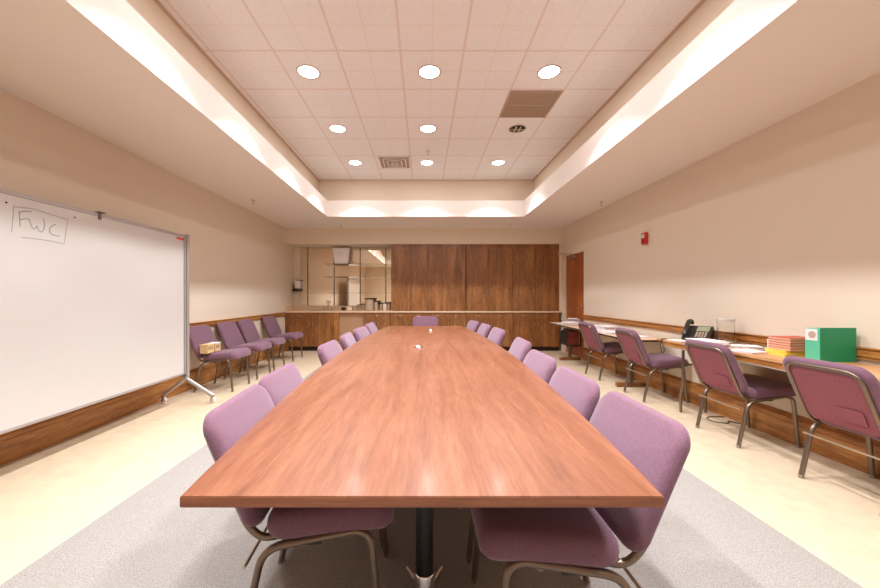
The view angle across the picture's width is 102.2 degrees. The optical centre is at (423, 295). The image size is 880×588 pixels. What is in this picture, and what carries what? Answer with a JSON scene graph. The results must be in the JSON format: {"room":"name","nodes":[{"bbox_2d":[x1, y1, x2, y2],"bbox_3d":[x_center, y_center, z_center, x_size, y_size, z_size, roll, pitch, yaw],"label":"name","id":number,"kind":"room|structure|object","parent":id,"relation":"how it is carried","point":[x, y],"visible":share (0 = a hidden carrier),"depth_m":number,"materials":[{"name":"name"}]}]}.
{"room":"conference room","nodes":[
{"label":"conference room","id":0,"kind":"room"},
{"bbox_2d":[0,89,293,369],"bbox_3d":[-3.215,-0.345,3.300,0.150,3.190,10.600,0,0,0],"label":"wall","id":1,"kind":"structure","parent":0,"point":[242,264],"depth_m":4.27,"materials":[{"name":"beige paint"}]},
{"bbox_2d":[0,342,285,465],"bbox_3d":[-3.128,1.125,3.025,0.024,0.250,10.050,0,0,0],"label":"baseboard","id":2,"kind":"structure","parent":1,"relation":"attached to","point":[18,443],"depth_m":3.38,"materials":[{"name":"brown wood"}]},
{"bbox_2d":[190,312,285,326],"bbox_3d":[-3.123,0.407,3.025,0.034,0.085,10.050,0,0,0],"label":"trim","id":3,"kind":"structure","parent":1,"relation":"attached to","point":[257,317],"depth_m":5.88,"materials":[{"name":"brown wood"}]},
{"bbox_2d":[292,280,301,290],"bbox_3d":[-3.037,-0.247,8.490,0.203,0.275,0.180,0,0,0],"label":"dispenser","id":4,"kind":"object","parent":1,"relation":"attached to","point":[297,282],"visible":1,"depth_m":8.45,"materials":[{"name":"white plastic"}]},
{"bbox_2d":[295,280,300,287],"bbox_3d":[-3.010,-0.276,8.510,0.120,0.189,0.120,0,0,0],"label":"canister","id":5,"kind":"object","parent":4,"relation":"on","point":[298,282],"depth_m":8.45,"materials":[{"name":"white plastic"}]},
{"bbox_2d":[294,247,299,305],"bbox_3d":[0.005,-0.345,8.675,6.590,3.190,0.150,0,0,0],"label":"wall","id":6,"kind":"structure","parent":0,"point":[296,249],"depth_m":8.60,"materials":[{"name":"beige paint"}]},
{"bbox_2d":[285,306,378,310],"bbox_3d":[-1.945,0.287,8.324,2.386,0.104,0.548,0,0,0],"label":"backsplash","id":7,"kind":"structure","parent":6,"relation":"attached to","point":[287,308],"depth_m":8.58,"materials":[{"name":"laminate"}]},
{"bbox_2d":[300,247,390,305],"bbox_3d":[-1.871,-0.471,8.593,2.223,1.407,0.006,0,0,0],"label":"wall mirror","id":8,"kind":"object","parent":6,"relation":"attached to","point":[320,288],"visible":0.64,"depth_m":8.59,"materials":[{"name":"clear glass"}]},
{"bbox_2d":[307,248,307,305],"bbox_3d":[-2.800,-0.470,8.583,0.024,1.400,0.010,0,0,0],"label":"shelf standard","id":9,"kind":"object","parent":8,"relation":"attached to","point":[307,248],"visible":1,"depth_m":8.58,"materials":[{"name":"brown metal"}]},
{"bbox_2d":[334,263,334,305],"bbox_3d":[-2.160,-0.470,8.583,0.024,1.400,0.010,0,0,0],"label":"shelf standard","id":10,"kind":"object","parent":8,"relation":"attached to","point":[334,263],"visible":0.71,"depth_m":8.58,"materials":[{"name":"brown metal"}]},
{"bbox_2d":[323,276,390,278],"bbox_3d":[-1.564,-0.434,8.454,1.592,0.048,0.247,0,0,0],"label":"glass shelf","id":11,"kind":"object","parent":8,"relation":"attached to","point":[323,276],"visible":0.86,"depth_m":8.33,"materials":[{"name":"white"}]},
{"bbox_2d":[324,264,390,266],"bbox_3d":[-1.564,-0.734,8.454,1.592,0.048,0.247,0,0,0],"label":"glass shelf","id":12,"kind":"object","parent":8,"relation":"attached to","point":[324,264],"visible":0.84,"depth_m":8.45,"materials":[{"name":"white"}]},
{"bbox_2d":[332,248,350,263],"bbox_3d":[-1.940,-0.947,8.440,0.410,0.375,0.216,0,0,0],"label":"tub","id":13,"kind":"object","parent":12,"relation":"on","point":[341,255],"visible":1,"depth_m":8.35,"materials":[{"name":"white plastic"}]},
{"bbox_2d":[360,248,360,303],"bbox_3d":[-1.530,-0.470,8.583,0.024,1.400,0.010,0,0,0],"label":"shelf standard","id":14,"kind":"object","parent":8,"relation":"attached to","point":[360,248],"visible":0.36,"depth_m":8.58,"materials":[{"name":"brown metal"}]},
{"bbox_2d":[385,248,385,302],"bbox_3d":[-0.912,-0.470,8.583,0.024,1.400,0.010,0,0,0],"label":"shelf standard","id":15,"kind":"object","parent":8,"relation":"attached to","point":[385,248],"visible":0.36,"depth_m":8.58,"materials":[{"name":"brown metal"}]},
{"bbox_2d":[391,244,465,310],"bbox_3d":[0.110,-0.420,8.321,1.696,1.516,0.555,0,0,0],"label":"wood panel","id":16,"kind":"object","parent":6,"relation":"attached to","point":[424,277],"visible":1,"depth_m":8.07,"materials":[{"name":"brown wood"}]},
{"bbox_2d":[466,244,511,310],"bbox_3d":[1.494,-0.420,8.321,1.043,1.516,0.555,0,0,0],"label":"upper cabinet","id":17,"kind":"object","parent":6,"relation":"attached to","point":[488,266],"visible":0.98,"depth_m":8.07,"materials":[{"name":"brown wood"}]},
{"bbox_2d":[512,244,558,310],"bbox_3d":[2.551,-0.420,8.321,1.066,1.516,0.555,0,0,0],"label":"upper cabinet","id":18,"kind":"object","parent":6,"relation":"attached to","point":[535,267],"visible":0.99,"depth_m":8.07,"materials":[{"name":"brown wood"}]},
{"bbox_2d":[285,228,561,246],"bbox_3d":[0.000,-1.360,8.320,6.280,0.360,0.560,0,0,0],"label":"wall","id":19,"kind":"structure","parent":0,"point":[294,237],"depth_m":8.04,"materials":[{"name":"beige paint"}]},
{"bbox_2d":[159,0,700,179],"bbox_3d":[0.050,-2.370,2.890,4.520,0.080,8.680,0,0,0],"label":"ceiling","id":20,"kind":"structure","parent":0,"point":[368,55],"depth_m":3.59,"materials":[{"name":"tile"}]},
{"bbox_2d":[296,65,319,79],"bbox_3d":[-1.195,-2.325,3.690,0.240,0.007,0.240,0,0,0],"label":"recessed light","id":21,"kind":"object","parent":20,"relation":"in","point":[305,71],"visible":1,"depth_m":3.69,"materials":[{"name":"beige"}]},
{"bbox_2d":[329,125,345,132],"bbox_3d":[-1.195,-2.325,4.940,0.240,0.007,0.240,0,0,0],"label":"recessed light","id":22,"kind":"object","parent":20,"relation":"in","point":[334,128],"visible":1,"depth_m":4.93,"materials":[{"name":"beige"}]},
{"bbox_2d":[348,160,361,165],"bbox_3d":[-1.195,-2.325,6.200,0.240,0.007,0.240,0,0,0],"label":"recessed light","id":23,"kind":"object","parent":20,"relation":"in","point":[351,162],"visible":1,"depth_m":6.19,"materials":[{"name":"beige"}]},
{"bbox_2d":[378,157,410,168],"bbox_3d":[-0.500,-2.316,6.190,0.540,0.027,0.540,0,0,0],"label":"ceiling vent","id":24,"kind":"object","parent":20,"relation":"in","point":[385,162],"visible":1,"depth_m":6.19,"materials":[{"name":"metal"}]},
{"bbox_2d":[420,160,433,165],"bbox_3d":[0.062,-2.325,6.200,0.240,0.007,0.240,0,0,0],"label":"recessed light","id":25,"kind":"object","parent":20,"relation":"in","point":[424,162],"visible":1,"depth_m":6.19,"materials":[{"name":"beige"}]},
{"bbox_2d":[419,125,436,132],"bbox_3d":[0.062,-2.325,4.940,0.240,0.007,0.240,0,0,0],"label":"recessed light","id":26,"kind":"object","parent":20,"relation":"in","point":[425,128],"visible":1,"depth_m":4.93,"materials":[{"name":"beige"}]},
{"bbox_2d":[418,65,440,79],"bbox_3d":[0.062,-2.325,3.690,0.240,0.007,0.240,0,0,0],"label":"recessed light","id":27,"kind":"object","parent":20,"relation":"in","point":[429,72],"visible":1,"depth_m":3.69,"materials":[{"name":"beige"}]},
{"bbox_2d":[154,0,705,180],"bbox_3d":[0.050,-2.320,2.890,4.320,0.020,8.480,0,0,0],"label":"trim","id":28,"kind":"structure","parent":20,"relation":"attached to","point":[157,2],"depth_m":3.66,"materials":[{"name":"beige"}]},
{"bbox_2d":[491,160,504,165],"bbox_3d":[1.305,-2.325,6.200,0.240,0.007,0.240,0,0,0],"label":"recessed light","id":29,"kind":"object","parent":20,"relation":"in","point":[497,162],"visible":1,"depth_m":6.19,"materials":[{"name":"beige"}]},
{"bbox_2d":[508,125,525,132],"bbox_3d":[1.305,-2.318,4.940,0.240,0.022,0.240,0,0,0],"label":"ceiling vent","id":30,"kind":"object","parent":20,"relation":"in","point":[516,128],"visible":1,"depth_m":4.93,"materials":[{"name":"beige"}]},
{"bbox_2d":[499,90,562,117],"bbox_3d":[1.285,-2.323,4.320,0.600,0.012,0.600,0,0,0],"label":"ceiling vent","id":31,"kind":"object","parent":20,"relation":"in","point":[519,103],"visible":1,"depth_m":4.28,"materials":[{"name":"beige metal"}]},
{"bbox_2d":[537,65,560,79],"bbox_3d":[1.305,-2.325,3.690,0.240,0.007,0.240,0,0,0],"label":"recessed light","id":32,"kind":"object","parent":20,"relation":"in","point":[549,71],"visible":1,"depth_m":3.69,"materials":[{"name":"beige"}]},
{"bbox_2d":[126,0,734,200],"bbox_3d":[0.050,-2.115,2.890,4.520,0.530,8.680,0,0,0],"label":"ceiling","id":33,"kind":"structure","parent":0,"point":[331,190],"depth_m":4.83,"materials":[{"name":"beige paint"}]},
{"bbox_2d":[0,366,862,587],"bbox_3d":[0.028,1.248,2.480,3.705,0.004,8.940,0,0,0],"label":"carpet","id":34,"kind":"structure","parent":0,"point":[702,538],"depth_m":1.71,"materials":[{"name":"grey carpet"}]},
{"bbox_2d":[203,384,393,587],"bbox_3d":[-0.455,0.826,1.456,0.670,0.847,0.507,0,0,-4],"label":"chair","id":35,"kind":"object","parent":34,"relation":"on","point":[225,424],"visible":0.47,"depth_m":1.24,"materials":[{"name":"purple fabric"}]},
{"bbox_2d":[258,363,382,551],"bbox_3d":[-0.499,0.826,1.963,0.670,0.847,0.507,0,0,-2],"label":"chair","id":36,"kind":"object","parent":34,"relation":"on","point":[279,383],"visible":0.22,"depth_m":1.87,"materials":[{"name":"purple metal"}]},
{"bbox_2d":[317,340,341,365],"bbox_3d":[-0.533,0.826,3.082,0.670,0.847,0.507,0,0,2],"label":"chair","id":37,"kind":"object","parent":34,"relation":"on","point":[329,350],"visible":0.19,"depth_m":2.96,"materials":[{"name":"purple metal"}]},
{"bbox_2d":[340,332,355,349],"bbox_3d":[-0.535,0.826,3.828,0.670,0.847,0.507,0,0,-2],"label":"chair","id":38,"kind":"object","parent":34,"relation":"on","point":[347,339],"visible":0.14,"depth_m":3.65,"materials":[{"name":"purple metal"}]},
{"bbox_2d":[353,326,369,341],"bbox_3d":[-0.520,0.826,4.526,0.670,0.847,0.507,0,0,7],"label":"chair","id":39,"kind":"object","parent":34,"relation":"on","point":[359,333],"visible":0.16,"depth_m":4.43,"materials":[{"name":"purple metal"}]},
{"bbox_2d":[365,322,377,333],"bbox_3d":[-0.507,0.826,5.304,0.670,0.847,0.507,0,0,4],"label":"chair","id":40,"kind":"object","parent":34,"relation":"on","point":[371,327],"visible":0.16,"depth_m":5.22,"materials":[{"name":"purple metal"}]},
{"bbox_2d":[180,326,663,587],"bbox_3d":[0.014,0.875,3.447,1.511,0.741,5.106,0,0,0],"label":"conference table","id":41,"kind":"object","parent":34,"relation":"on","point":[457,420],"visible":0.98,"depth_m":1.22,"materials":[{"name":"brown wood"}]},
{"bbox_2d":[413,316,437,325],"bbox_3d":[0.040,0.826,6.793,0.507,0.847,0.670,0,0,0],"label":"chair","id":42,"kind":"object","parent":34,"relation":"on","point":[417,320],"visible":0.2,"depth_m":7.03,"materials":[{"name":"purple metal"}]},
{"bbox_2d":[466,320,478,332],"bbox_3d":[0.532,0.826,5.767,0.670,0.847,0.507,0,0,-8],"label":"chair","id":43,"kind":"object","parent":34,"relation":"on","point":[473,325],"visible":0.2,"depth_m":5.67,"materials":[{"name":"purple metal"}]},
{"bbox_2d":[477,323,490,337],"bbox_3d":[0.603,0.826,5.123,0.670,0.847,0.507,0,0,-3],"label":"chair","id":44,"kind":"object","parent":34,"relation":"on","point":[484,329],"visible":0.22,"depth_m":4.98,"materials":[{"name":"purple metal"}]},
{"bbox_2d":[488,327,504,346],"bbox_3d":[0.642,0.826,4.424,0.670,0.847,0.507,0,0,-4],"label":"chair","id":45,"kind":"object","parent":34,"relation":"on","point":[497,335],"visible":0.15,"depth_m":4.30,"materials":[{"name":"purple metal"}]},
{"bbox_2d":[509,337,530,362],"bbox_3d":[0.633,0.826,3.338,0.670,0.847,0.507,0,0,2],"label":"chair","id":46,"kind":"object","parent":34,"relation":"on","point":[520,347],"visible":0.17,"depth_m":3.21,"materials":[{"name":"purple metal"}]},
{"bbox_2d":[459,366,599,565],"bbox_3d":[0.506,0.826,1.869,0.670,0.847,0.507,0,0,1],"label":"chair","id":47,"kind":"object","parent":34,"relation":"on","point":[583,393],"visible":0.22,"depth_m":1.70,"materials":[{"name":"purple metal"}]},
{"bbox_2d":[523,349,556,383],"bbox_3d":[0.538,0.826,2.501,0.670,0.847,0.507,0,0,-1],"label":"chair","id":48,"kind":"object","parent":34,"relation":"on","point":[543,365],"visible":0.2,"depth_m":2.38,"materials":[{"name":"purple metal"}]},
{"bbox_2d":[470,391,690,587],"bbox_3d":[0.513,0.826,1.325,0.670,0.847,0.507,0,0,0],"label":"chair","id":49,"kind":"object","parent":34,"relation":"on","point":[567,541],"visible":0.62,"depth_m":1.12,"materials":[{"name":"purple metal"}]},
{"bbox_2d":[0,0,879,227],"bbox_3d":[0.005,-1.695,3.300,6.590,0.310,10.600,0,0,0],"label":"ceiling","id":50,"kind":"structure","parent":0,"point":[99,67],"depth_m":2.87,"materials":[{"name":"beige paint"}]},
{"bbox_2d":[0,349,879,587],"bbox_3d":[0.050,1.300,3.300,6.980,0.100,11.000,0,0,0],"label":"floor","id":51,"kind":"structure","parent":0,"point":[49,494],"depth_m":2.50,"materials":[{"name":"tile"}]},
{"bbox_2d":[0,188,215,434],"bbox_3d":[-2.750,0.265,2.885,0.635,1.968,2.564,0,0,0],"label":"whiteboard","id":52,"kind":"object","parent":51,"relation":"on","point":[95,306],"visible":1,"depth_m":2.86,"materials":[{"name":"white plastic"}]},
{"bbox_2d":[190,325,250,391],"bbox_3d":[-2.778,0.826,4.840,0.670,0.847,0.507,0,0,0],"label":"chair","id":53,"kind":"object","parent":51,"relation":"on","point":[200,334],"visible":0.88,"depth_m":4.67,"materials":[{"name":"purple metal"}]},
{"bbox_2d":[198,343,214,353],"bbox_3d":[-2.818,0.681,4.610,0.124,0.113,0.148,0,0,0],"label":"carton","id":54,"kind":"object","parent":53,"relation":"on","point":[206,348],"visible":1,"depth_m":4.54,"materials":[{"name":"brown cardboard"}]},
{"bbox_2d":[211,342,220,351],"bbox_3d":[-2.813,0.681,4.770,0.114,0.113,0.128,0,0,0],"label":"carton","id":55,"kind":"object","parent":53,"relation":"on","point":[217,346],"visible":0.63,"depth_m":4.76,"materials":[{"name":"brown cardboard"}]},
{"bbox_2d":[217,321,271,379],"bbox_3d":[-2.778,0.826,5.530,0.670,0.847,0.507,0,0,0],"label":"chair","id":56,"kind":"object","parent":51,"relation":"on","point":[231,337],"visible":0.8,"depth_m":5.42,"materials":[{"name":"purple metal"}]},
{"bbox_2d":[237,319,285,370],"bbox_3d":[-2.778,0.826,6.119,0.670,0.847,0.507,0,0,-1],"label":"chair","id":57,"kind":"object","parent":51,"relation":"on","point":[249,332],"visible":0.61,"depth_m":6.02,"materials":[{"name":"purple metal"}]},
{"bbox_2d":[262,316,302,360],"bbox_3d":[-2.777,0.826,7.033,0.670,0.847,0.507,0,0,3],"label":"chair","id":58,"kind":"object","parent":51,"relation":"on","point":[271,325],"visible":0.8,"depth_m":6.90,"materials":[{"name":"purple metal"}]},
{"bbox_2d":[285,313,288,350],"bbox_3d":[-3.098,0.814,8.070,0.083,0.871,0.040,0,0,0],"label":"cabinet filler","id":59,"kind":"object","parent":51,"relation":"on","point":[287,314],"visible":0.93,"depth_m":8.05,"materials":[{"name":"brown wood"}]},
{"bbox_2d":[289,313,333,350],"bbox_3d":[-2.542,0.814,8.305,1.022,0.872,0.583,0,0,0],"label":"base cabinet","id":60,"kind":"object","parent":51,"relation":"on","point":[317,329],"visible":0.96,"depth_m":8.04,"materials":[{"name":"brown wood"}]},
{"bbox_2d":[285,306,561,312],"bbox_3d":[-0.001,0.305,8.310,6.275,0.141,0.576,0,0,0],"label":"countertop","id":61,"kind":"structure","parent":60,"relation":"on","point":[288,309],"depth_m":8.02,"materials":[{"name":"laminate"}]},
{"bbox_2d":[364,298,374,310],"bbox_3d":[-1.270,0.194,8.360,0.242,0.290,0.242,0,0,0],"label":"canister","id":62,"kind":"object","parent":61,"relation":"on","point":[369,302],"visible":0.98,"depth_m":8.27,"materials":[{"name":"beige"}]},
{"bbox_2d":[374,301,377,310],"bbox_3d":[-1.105,0.229,8.300,0.097,0.220,0.097,0,0,0],"label":"jar","id":63,"kind":"object","parent":61,"relation":"on","point":[375,302],"visible":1,"depth_m":8.26,"materials":[{"name":"beige"}]},
{"bbox_2d":[383,303,386,310],"bbox_3d":[-0.906,0.247,8.300,0.097,0.185,0.097,0,0,0],"label":"jar","id":64,"kind":"object","parent":61,"relation":"on","point":[384,304],"visible":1,"depth_m":8.26,"materials":[{"name":"beige plastic"}]},
{"bbox_2d":[387,302,390,310],"bbox_3d":[-0.816,0.244,8.340,0.091,0.190,0.091,0,0,0],"label":"jar","id":65,"kind":"object","parent":61,"relation":"on","point":[388,303],"visible":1,"depth_m":8.30,"materials":[{"name":"beige"}]},
{"bbox_2d":[559,244,560,310],"bbox_3d":[3.112,-0.420,8.098,0.051,1.516,0.045,0,0,0],"label":"strip","id":66,"kind":"object","parent":61,"relation":"on","point":[559,244],"visible":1,"depth_m":8.07,"materials":[{"name":"beige paint"}]},
{"bbox_2d":[334,313,338,342],"bbox_3d":[-1.977,0.814,8.316,0.104,0.871,0.548,0,0,0],"label":"end panel","id":67,"kind":"object","parent":51,"relation":"on","point":[336,315],"visible":0.29,"depth_m":8.04,"materials":[{"name":"brown wood"}]},
{"bbox_2d":[339,313,363,350],"bbox_3d":[-1.642,0.814,8.107,0.562,0.871,0.015,0,0,0],"label":"access panel","id":68,"kind":"object","parent":51,"relation":"on","point":[348,322],"visible":0.36,"depth_m":8.10,"materials":[{"name":"brown wood"}]},
{"bbox_2d":[364,313,390,329],"bbox_3d":[-1.054,0.814,8.305,0.609,0.872,0.583,0,0,0],"label":"base cabinet","id":69,"kind":"object","parent":51,"relation":"on","point":[381,320],"visible":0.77,"depth_m":8.04,"materials":[{"name":"brown wood"}]},
{"bbox_2d":[391,313,427,325],"bbox_3d":[-0.323,0.814,8.305,0.847,0.872,0.583,0,0,0],"label":"base cabinet","id":70,"kind":"object","parent":51,"relation":"on","point":[397,319],"visible":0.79,"depth_m":8.04,"materials":[{"name":"brown wood"}]},
{"bbox_2d":[428,313,465,327],"bbox_3d":[0.532,0.814,8.305,0.857,0.872,0.583,0,0,0],"label":"base cabinet","id":71,"kind":"object","parent":51,"relation":"on","point":[444,319],"visible":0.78,"depth_m":8.04,"materials":[{"name":"brown wood"}]},
{"bbox_2d":[466,313,512,350],"bbox_3d":[1.494,0.814,8.305,1.062,0.872,0.583,0,0,0],"label":"base cabinet","id":72,"kind":"object","parent":51,"relation":"on","point":[504,321],"visible":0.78,"depth_m":8.04,"materials":[{"name":"brown wood"}]},
{"bbox_2d":[513,313,558,350],"bbox_3d":[2.556,0.814,8.305,1.055,0.872,0.583,0,0,0],"label":"base cabinet","id":73,"kind":"object","parent":51,"relation":"on","point":[536,328],"visible":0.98,"depth_m":8.04,"materials":[{"name":"brown wood"}]},
{"bbox_2d":[550,322,659,386],"bbox_3d":[2.857,0.899,5.975,0.498,0.699,3.055,0,0,0],"label":"table","id":74,"kind":"object","parent":51,"relation":"on","point":[631,383],"visible":0.53,"depth_m":4.90,"materials":[{"name":"laminate"}]},
{"bbox_2d":[561,321,577,325],"bbox_3d":[2.780,0.517,6.626,0.280,0.066,0.307,0,0,-24],"label":"paper stack","id":75,"kind":"object","parent":74,"relation":"on","point":[568,323],"visible":0.81,"depth_m":6.58,"materials":[{"name":"white paper"}]},
{"bbox_2d":[561,328,581,346],"bbox_3d":[2.663,0.745,6.439,0.318,0.328,0.222,0,0,-14],"label":"box","id":76,"kind":"object","parent":74,"relation":"hanging from","point":[569,337],"visible":0.89,"depth_m":6.36,"materials":[{"name":"red cardboard"}]},
{"bbox_2d":[566,318,579,321],"bbox_3d":[2.974,0.496,7.061,0.232,0.108,0.314,0,0,12],"label":"paper stack","id":77,"kind":"object","parent":74,"relation":"on","point":[568,319],"visible":0.56,"depth_m":6.97,"materials":[{"name":"white paper"}]},
{"bbox_2d":[599,330,615,334],"bbox_3d":[2.804,0.532,5.174,0.328,0.034,0.370,0,0,-4],"label":"paper stack","id":78,"kind":"object","parent":74,"relation":"on","point":[612,332],"visible":0.43,"depth_m":5.15,"materials":[{"name":"white paper"}]},
{"bbox_2d":[594,325,621,330],"bbox_3d":[2.894,0.509,5.619,0.348,0.080,0.387,0,0,-14],"label":"paper stack","id":79,"kind":"object","parent":74,"relation":"on","point":[598,327],"visible":0.64,"depth_m":5.49,"materials":[{"name":"white paper"}]},
{"bbox_2d":[578,321,633,380],"bbox_3d":[2.797,0.826,5.470,0.670,0.847,0.507,0,0,0],"label":"chair","id":80,"kind":"object","parent":51,"relation":"on","point":[589,332],"visible":0.9,"depth_m":5.33,"materials":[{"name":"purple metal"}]},
{"bbox_2d":[615,327,688,402],"bbox_3d":[2.797,0.826,4.383,0.670,0.847,0.507,0,0,3],"label":"chair","id":81,"kind":"object","parent":51,"relation":"on","point":[632,346],"visible":0.98,"depth_m":4.22,"materials":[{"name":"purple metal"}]},
{"bbox_2d":[707,416,740,423],"bbox_3d":[2.985,1.244,3.561,0.230,0.008,0.206,0,0,0],"label":"power cord","id":82,"kind":"object","parent":51,"relation":"on","point":[708,416],"visible":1,"depth_m":3.52,"materials":[{"name":"black plastic"}]},
{"bbox_2d":[684,339,800,447],"bbox_3d":[2.792,0.826,3.145,0.670,0.847,0.507,0,0,0],"label":"chair","id":83,"kind":"object","parent":51,"relation":"on","point":[715,365],"visible":0.98,"depth_m":2.99,"materials":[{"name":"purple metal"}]},
{"bbox_2d":[656,338,879,412],"bbox_3d":[2.864,0.862,2.940,0.487,0.774,2.120,0,0,0],"label":"folding table","id":84,"kind":"object","parent":51,"relation":"on","point":[771,361],"visible":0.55,"depth_m":2.85,"materials":[{"name":"laminate"}]},
{"bbox_2d":[668,339,685,341],"bbox_3d":[2.699,0.470,3.739,0.134,0.008,0.228,0,0,-3],"label":"paper stack","id":85,"kind":"object","parent":84,"relation":"on","point":[677,340],"visible":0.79,"depth_m":3.72,"materials":[{"name":"white paper"}]},
{"bbox_2d":[681,319,713,339],"bbox_3d":[2.953,0.364,3.822,0.276,0.220,0.240,0,0,-38],"label":"telephone","id":86,"kind":"object","parent":84,"relation":"on","point":[689,331],"visible":0.97,"depth_m":3.81,"materials":[{"name":"black plastic"}]},
{"bbox_2d":[685,338,730,345],"bbox_3d":[2.759,0.451,3.457,0.229,0.048,0.316,0,0,-12],"label":"paper stack","id":87,"kind":"object","parent":84,"relation":"on","point":[725,343],"visible":0.44,"depth_m":3.41,"materials":[{"name":"white paper"}]},
{"bbox_2d":[716,318,735,344],"bbox_3d":[2.980,0.345,3.500,0.152,0.258,0.152,0,0,0],"label":"plastic jar","id":88,"kind":"object","parent":84,"relation":"on","point":[725,326],"visible":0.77,"depth_m":3.44,"materials":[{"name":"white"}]},
{"bbox_2d":[730,344,765,349],"bbox_3d":[2.918,0.460,3.188,0.224,0.030,0.197,0,0,14],"label":"paper stack","id":89,"kind":"object","parent":84,"relation":"on","point":[738,346],"visible":0.84,"depth_m":3.13,"materials":[{"name":"white paper"}]},
{"bbox_2d":[731,349,767,353],"bbox_3d":[2.753,0.467,2.999,0.189,0.016,0.195,0,0,-4],"label":"paper stack","id":90,"kind":"object","parent":84,"relation":"on","point":[748,351],"visible":0.91,"depth_m":2.95,"materials":[{"name":"white paper"}]},
{"bbox_2d":[768,352,804,356],"bbox_3d":[2.958,0.467,2.865,0.245,0.014,0.170,0,0,2],"label":"folder","id":91,"kind":"object","parent":84,"relation":"on","point":[768,352],"visible":0.36,"depth_m":2.79,"materials":[{"name":"yellow paper"}]},
{"bbox_2d":[765,350,804,354],"bbox_3d":[2.958,0.453,2.865,0.245,0.014,0.170,0,0,-3],"label":"folder","id":92,"kind":"object","parent":91,"relation":"on","point":[765,350],"visible":0.43,"depth_m":2.78,"materials":[{"name":"yellow paper"}]},
{"bbox_2d":[765,348,804,352],"bbox_3d":[2.958,0.438,2.865,0.245,0.014,0.170,0,0,1],"label":"folder","id":93,"kind":"object","parent":92,"relation":"on","point":[770,349],"visible":0.45,"depth_m":2.79,"materials":[{"name":"yellow paper"}]},
{"bbox_2d":[768,346,804,350],"bbox_3d":[2.978,0.421,2.855,0.244,0.020,0.180,0,0,0],"label":"folder","id":94,"kind":"object","parent":93,"relation":"on","point":[771,347],"visible":0.43,"depth_m":2.80,"materials":[{"name":"brown"}]},
{"bbox_2d":[768,343,804,348],"bbox_3d":[2.978,0.401,2.855,0.244,0.020,0.180,0,0,-1],"label":"folder","id":95,"kind":"object","parent":94,"relation":"on","point":[770,344],"visible":0.45,"depth_m":2.78,"materials":[{"name":"brown"}]},
{"bbox_2d":[768,341,804,345],"bbox_3d":[2.978,0.381,2.855,0.244,0.020,0.180,0,0,1],"label":"folder","id":96,"kind":"object","parent":95,"relation":"on","point":[771,342],"visible":0.43,"depth_m":2.80,"materials":[{"name":"brown"}]},
{"bbox_2d":[768,338,804,343],"bbox_3d":[2.978,0.361,2.855,0.244,0.020,0.180,0,0,-1],"label":"folder","id":97,"kind":"object","parent":96,"relation":"on","point":[774,340],"visible":0.45,"depth_m":2.79,"materials":[{"name":"brown"}]},
{"bbox_2d":[768,336,804,340],"bbox_3d":[2.978,0.341,2.855,0.244,0.020,0.180,0,0,0],"label":"folder","id":98,"kind":"object","parent":97,"relation":"on","point":[787,338],"visible":0.71,"depth_m":2.83,"materials":[{"name":"brown"}]},
{"bbox_2d":[805,328,855,361],"bbox_3d":[2.975,0.351,2.598,0.260,0.246,0.104,0,0,0],"label":"box file","id":99,"kind":"object","parent":84,"relation":"on","point":[825,344],"visible":0.88,"depth_m":2.55,"materials":[{"name":"green cardboard"}]},
{"bbox_2d":[805,328,816,340],"bbox_3d":[2.846,0.283,2.606,0.001,0.083,0.081,0,0,0],"label":"label","id":100,"kind":"object","parent":99,"relation":"attached to","point":[810,333],"depth_m":2.61,"materials":[{"name":"white paper"}]},
{"bbox_2d":[783,356,879,478],"bbox_3d":[2.792,0.826,2.220,0.670,0.847,0.507,0,0,0],"label":"chair","id":101,"kind":"object","parent":51,"relation":"on","point":[843,396],"visible":1,"depth_m":2.20,"materials":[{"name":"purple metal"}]},
{"bbox_2d":[558,72,879,440],"bbox_3d":[3.220,-0.345,3.300,0.160,3.190,10.600,0,0,0],"label":"wall","id":102,"kind":"structure","parent":0,"point":[775,231],"depth_m":3.33,"materials":[{"name":"beige paint"}]},
{"bbox_2d":[557,250,583,357],"bbox_3d":[3.096,0.152,7.465,0.307,2.196,1.036,0,0,0],"label":"door","id":103,"kind":"structure","parent":102,"relation":"in","point":[573,262],"depth_m":7.50,"materials":[{"name":"brown wood"}]},
{"bbox_2d":[640,232,648,244],"bbox_3d":[3.106,-0.810,5.000,0.066,0.160,0.110,0,0,0],"label":"fire alarm","id":104,"kind":"object","parent":102,"relation":"attached to","point":[644,237],"visible":1,"depth_m":4.96,"materials":[{"name":"red plastic"}]},
{"bbox_2d":[583,347,879,478],"bbox_3d":[3.128,1.125,2.467,0.024,0.250,8.935,0,0,0],"label":"baseboard","id":105,"kind":"structure","parent":102,"relation":"attached to","point":[775,422],"depth_m":3.22,"materials":[{"name":"brown wood"}]},
{"bbox_2d":[583,315,879,361],"bbox_3d":[3.123,0.407,2.467,0.034,0.085,8.935,0,0,0],"label":"trim","id":106,"kind":"structure","parent":102,"relation":"attached to","point":[865,353],"depth_m":3.78,"materials":[{"name":"brown wood"}]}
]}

